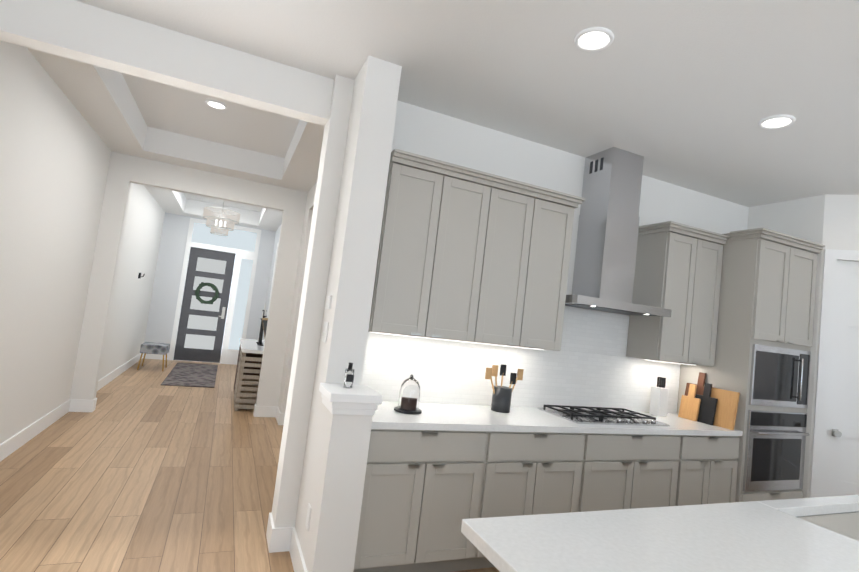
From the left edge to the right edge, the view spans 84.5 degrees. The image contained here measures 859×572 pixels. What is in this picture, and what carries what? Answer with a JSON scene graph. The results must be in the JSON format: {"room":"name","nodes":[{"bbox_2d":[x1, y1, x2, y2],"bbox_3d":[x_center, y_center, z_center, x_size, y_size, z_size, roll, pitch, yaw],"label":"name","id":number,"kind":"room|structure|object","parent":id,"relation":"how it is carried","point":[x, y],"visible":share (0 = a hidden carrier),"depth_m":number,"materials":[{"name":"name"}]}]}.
{"room":"kitchen","nodes":[
{"label":"kitchen","id":0,"kind":"room"},
{"bbox_2d":[0,40,111,443],"bbox_3d":[-4.269,-0.360,6.246,0.120,3.600,8.280,8,-4,-23],"label":"wall","id":1,"kind":"structure","parent":0,"point":[82,213],"depth_m":3.97,"materials":[{"name":"white paint"}]},
{"bbox_2d":[27,48,324,231],"bbox_3d":[-1.548,-1.484,7.357,5.400,0.580,8.160,8,-4,-23],"label":"ceiling","id":2,"kind":"structure","parent":0,"point":[127,114],"depth_m":5.08,"materials":[{"name":"white paint"}]},
{"bbox_2d":[205,99,226,109],"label":"recessed light","id":3,"kind":"object","parent":2,"relation":"in","point":[215,104],"depth_m":4.48,"materials":[{"name":"white plastic"}]},
{"bbox_2d":[203,202,239,235],"bbox_3d":[-3.631,-1.324,8.295,0.592,0.855,0.592,8,-4,-23],"label":"chandelier","id":4,"kind":"object","parent":2,"relation":"hanging from","point":[226,228],"visible":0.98,"depth_m":8.17,"materials":[{"name":"glass"}]},
{"bbox_2d":[72,152,307,405],"bbox_3d":[-2.853,-0.213,5.953,2.220,3.600,0.120,8,-4,-23],"label":"wall","id":5,"kind":"structure","parent":0,"point":[116,318],"depth_m":6.21,"materials":[{"name":"white paint"}]},
{"bbox_2d":[144,213,275,358],"bbox_3d":[-4.778,-0.125,10.457,2.250,3.600,0.120,8,-4,-23],"label":"wall","id":6,"kind":"structure","parent":0,"point":[166,286],"depth_m":10.11,"materials":[{"name":"white paint"}]},
{"bbox_2d":[168,218,260,364],"bbox_3d":[-4.697,0.145,10.430,1.470,3.080,0.133,8,-4,-23],"label":"door frame","id":7,"kind":"structure","parent":6,"relation":"attached to","point":[202,327],"depth_m":10.43,"materials":[{"name":"white"}]},
{"bbox_2d":[0,357,499,571],"bbox_3d":[-0.242,1.809,3.749,13.500,0.100,18.900,8,-4,-23],"label":"floor","id":8,"kind":"structure","parent":0,"point":[141,469],"depth_m":3.59,"materials":[{"name":"brown wood"}]},
{"bbox_2d":[137,342,169,370],"bbox_3d":[-5.102,1.302,8.760,0.422,0.460,0.502,8,-4,-23],"label":"ottoman bench","id":9,"kind":"object","parent":8,"relation":"on","point":[154,348],"visible":1,"depth_m":8.58,"materials":[{"name":"fabric"}]},
{"bbox_2d":[161,362,217,387],"bbox_3d":[-4.348,1.615,8.720,0.770,0.011,2.650,8,-4,-23],"label":"rug","id":10,"kind":"object","parent":8,"relation":"on","point":[191,375],"visible":1,"depth_m":8.42,"materials":[{"name":"grey fabric"}]},
{"bbox_2d":[234,304,267,410],"bbox_3d":[-2.621,0.990,7.211,0.505,1.447,1.730,8,-4,-23],"label":"console table","id":11,"kind":"object","parent":8,"relation":"on","point":[248,370],"visible":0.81,"depth_m":6.42,"materials":[{"name":"white wood"}]},
{"bbox_2d":[353,430,500,571],"bbox_3d":[-0.133,1.278,3.006,0.861,0.874,0.608,8,-4,-23],"label":"base cabinet","id":12,"kind":"object","parent":8,"relation":"on","point":[448,459],"depth_m":2.73,"materials":[{"name":"grey wood"}]},
{"bbox_2d":[371,402,742,437],"bbox_3d":[0.958,0.979,3.468,3.128,0.040,0.620,8,-4,-23],"label":"countertop","id":13,"kind":"structure","parent":12,"relation":"on","point":[434,415],"depth_m":3.17,"materials":[{"name":"white stone"}]},
{"bbox_2d":[394,375,421,413],"bbox_3d":[-0.124,0.679,3.007,0.176,0.232,0.176,8,-4,-23],"label":"glass cloche","id":14,"kind":"object","parent":13,"relation":"on","point":[409,398],"visible":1,"depth_m":2.95,"materials":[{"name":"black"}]},
{"bbox_2d":[485,364,523,412],"bbox_3d":[0.529,0.735,3.413,0.304,0.330,0.136,8,-4,-23],"label":"utensil crock","id":15,"kind":"object","parent":13,"relation":"on","point":[501,399],"visible":1,"depth_m":3.37,"materials":[{"name":"grey ceramic"}]},
{"bbox_2d":[538,405,668,425],"bbox_3d":[1.336,0.993,3.642,0.880,0.042,0.460,8,-4,-23],"label":"cooktop","id":16,"kind":"object","parent":13,"relation":"in","point":[592,415],"visible":1,"depth_m":3.56,"materials":[{"name":"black metal"}]},
{"bbox_2d":[649,377,668,416],"bbox_3d":[2.005,0.959,4.121,0.100,0.330,0.100,8,-4,-23],"label":"bottle","id":17,"kind":"object","parent":13,"relation":"on","point":[659,399],"visible":0.98,"depth_m":4.08,"materials":[{"name":"white plastic"}]},
{"bbox_2d":[678,372,739,429],"bbox_3d":[2.361,0.954,4.011,0.146,0.410,0.480,8,-4,-23],"label":"cutting boards","id":18,"kind":"object","parent":13,"relation":"on","point":[708,403],"visible":0.96,"depth_m":3.98,"materials":[{"name":"brown wood"}]},
{"bbox_2d":[489,434,596,566],"bbox_3d":[0.542,1.378,3.291,0.903,0.874,0.608,8,-4,-23],"label":"base cabinet","id":19,"kind":"object","parent":8,"relation":"on","point":[537,474],"depth_m":3.06,"materials":[{"name":"grey wood"}]},
{"bbox_2d":[589,434,692,510],"bbox_3d":[1.304,1.491,3.611,1.053,0.874,0.608,8,-4,-23],"label":"base cabinet","id":20,"kind":"object","parent":8,"relation":"on","point":[632,471],"depth_m":3.38,"materials":[{"name":"grey wood"}]},
{"bbox_2d":[461,495,858,571],"bbox_3d":[1.936,1.182,1.578,3.580,1.352,1.180,8,-4,-23],"label":"kitchen island","id":21,"kind":"object","parent":8,"relation":"on","point":[817,534],"visible":1,"depth_m":1.48,"materials":[{"name":"white stone"}]},
{"bbox_2d":[685,438,739,504],"bbox_3d":[1.992,1.593,3.901,0.740,0.874,0.608,8,-4,-23],"label":"base cabinet","id":22,"kind":"object","parent":8,"relation":"on","point":[713,463],"depth_m":3.66,"materials":[{"name":"grey wood"}]},
{"bbox_2d":[677,227,824,501],"bbox_3d":[2.797,0.859,4.205,0.851,2.560,0.704,8,-4,-23],"label":"tall cabinet","id":23,"kind":"object","parent":8,"relation":"on","point":[764,337],"visible":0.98,"depth_m":3.94,"materials":[{"name":"grey wood"}]},
{"bbox_2d":[260,181,316,412],"bbox_3d":[-1.995,-0.024,7.203,0.320,3.600,8.280,8,-4,-23],"label":"wall","id":24,"kind":"structure","parent":0,"point":[293,313],"depth_m":6.07,"materials":[{"name":"white paint"}]},
{"bbox_2d":[264,242,278,339],"bbox_3d":[-2.968,0.292,9.033,0.105,2.380,1.480,8,-4,-23],"label":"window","id":25,"kind":"structure","parent":24,"relation":"in","point":[272,281],"depth_m":9.65,"materials":[{"name":"white"}]},
{"bbox_2d":[0,0,824,571],"bbox_3d":[2.139,0.055,0.035,8.420,3.420,8.140,8,-4,-23],"label":"wall","id":26,"kind":"structure","parent":0,"point":[368,120],"depth_m":2.90,"materials":[{"name":"white paint"}]},
{"bbox_2d":[0,353,306,571],"bbox_3d":[0.610,1.792,3.785,7.620,0.140,16.300,8,-4,-23],"label":"baseboard","id":27,"kind":"structure","parent":26,"relation":"attached to","point":[281,539],"depth_m":4.36,"materials":[{"name":"white"}]},
{"bbox_2d":[305,503,311,530],"bbox_3d":[-0.663,1.264,2.588,0.007,0.120,0.070,8,-4,-23],"label":"outlet","id":28,"kind":"object","parent":26,"relation":"attached to","point":[309,506],"depth_m":2.57,"materials":[{"name":"white plastic"}]},
{"bbox_2d":[322,322,328,342],"bbox_3d":[-0.631,0.277,2.854,0.011,0.120,0.120,8,-4,-23],"label":"light switch","id":29,"kind":"object","parent":26,"relation":"attached to","point":[326,324],"depth_m":2.83,"materials":[{"name":"white plastic"}]},
{"bbox_2d":[325,296,331,308],"bbox_3d":[-0.612,0.099,2.871,0.012,0.080,0.110,8,-4,-23],"label":"light switch","id":30,"kind":"object","parent":26,"relation":"attached to","point":[329,298],"depth_m":2.84,"materials":[{"name":"white plastic"}]},
{"bbox_2d":[319,383,382,415],"bbox_3d":[-0.436,0.613,2.562,0.274,0.110,0.315,8,-4,-23],"label":"trim","id":31,"kind":"structure","parent":26,"relation":"attached to","point":[339,399],"depth_m":2.45,"materials":[{"name":"white"}]},
{"bbox_2d":[343,362,354,387],"bbox_3d":[-0.441,0.490,2.604,0.050,0.135,0.050,8,-4,-23],"label":"soap bottle","id":32,"kind":"object","parent":31,"relation":"on","point":[349,377],"visible":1,"depth_m":2.58,"materials":[{"name":"clear glass"}]},
{"bbox_2d":[368,153,503,343],"bbox_3d":[-0.007,-0.208,3.231,0.786,1.100,0.349,8,-4,-23],"label":"upper cabinet","id":33,"kind":"object","parent":26,"relation":"attached to","point":[467,254],"depth_m":3.06,"materials":[{"name":"grey wood"}]},
{"bbox_2d":[484,181,579,350],"bbox_3d":[0.599,-0.118,3.486,0.787,1.100,0.349,8,-4,-23],"label":"upper cabinet","id":34,"kind":"object","parent":26,"relation":"attached to","point":[526,309],"depth_m":3.35,"materials":[{"name":"grey wood"}]},
{"bbox_2d":[565,147,671,316],"bbox_3d":[1.475,-0.438,3.814,0.940,1.272,0.438,8,-4,-23],"label":"range hood","id":35,"kind":"object","parent":26,"relation":"attached to","point":[606,252],"visible":0.96,"depth_m":3.73,"materials":[{"name":"silver metal"}]},
{"bbox_2d":[626,225,725,366],"bbox_3d":[2.149,0.111,4.138,0.668,1.100,0.349,8,-4,-23],"label":"upper cabinet","id":36,"kind":"object","parent":26,"relation":"attached to","point":[678,270],"depth_m":3.98,"materials":[{"name":"grey wood"}]},
{"bbox_2d":[75,0,858,206],"bbox_3d":[2.320,-1.279,0.139,8.370,0.720,8.140,8,-4,-23],"label":"ceiling","id":37,"kind":"structure","parent":0,"point":[689,94],"depth_m":2.71,"materials":[{"name":"white paint"}]},
{"bbox_2d":[574,27,613,51],"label":"recessed light","id":38,"kind":"object","parent":37,"relation":"in","point":[593,39],"depth_m":2.39,"materials":[{"name":"white plastic"}]},
{"bbox_2d":[758,114,795,128],"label":"recessed light","id":39,"kind":"object","parent":37,"relation":"in","point":[783,120],"depth_m":3.00,"materials":[{"name":"white plastic"}]},
{"bbox_2d":[807,194,858,497],"bbox_3d":[3.811,0.530,3.991,0.926,3.420,0.120,5,-4,22],"label":"wall","id":40,"kind":"structure","parent":0,"point":[841,224],"depth_m":4.13,"materials":[{"name":"white paint"}]},
{"bbox_2d":[810,249,858,497],"bbox_3d":[3.737,0.967,3.905,0.890,2.525,0.100,5,-4,22],"label":"door","id":41,"kind":"structure","parent":40,"relation":"attached to","point":[835,462],"depth_m":4.03,"materials":[{"name":"white wood"}]}
]}

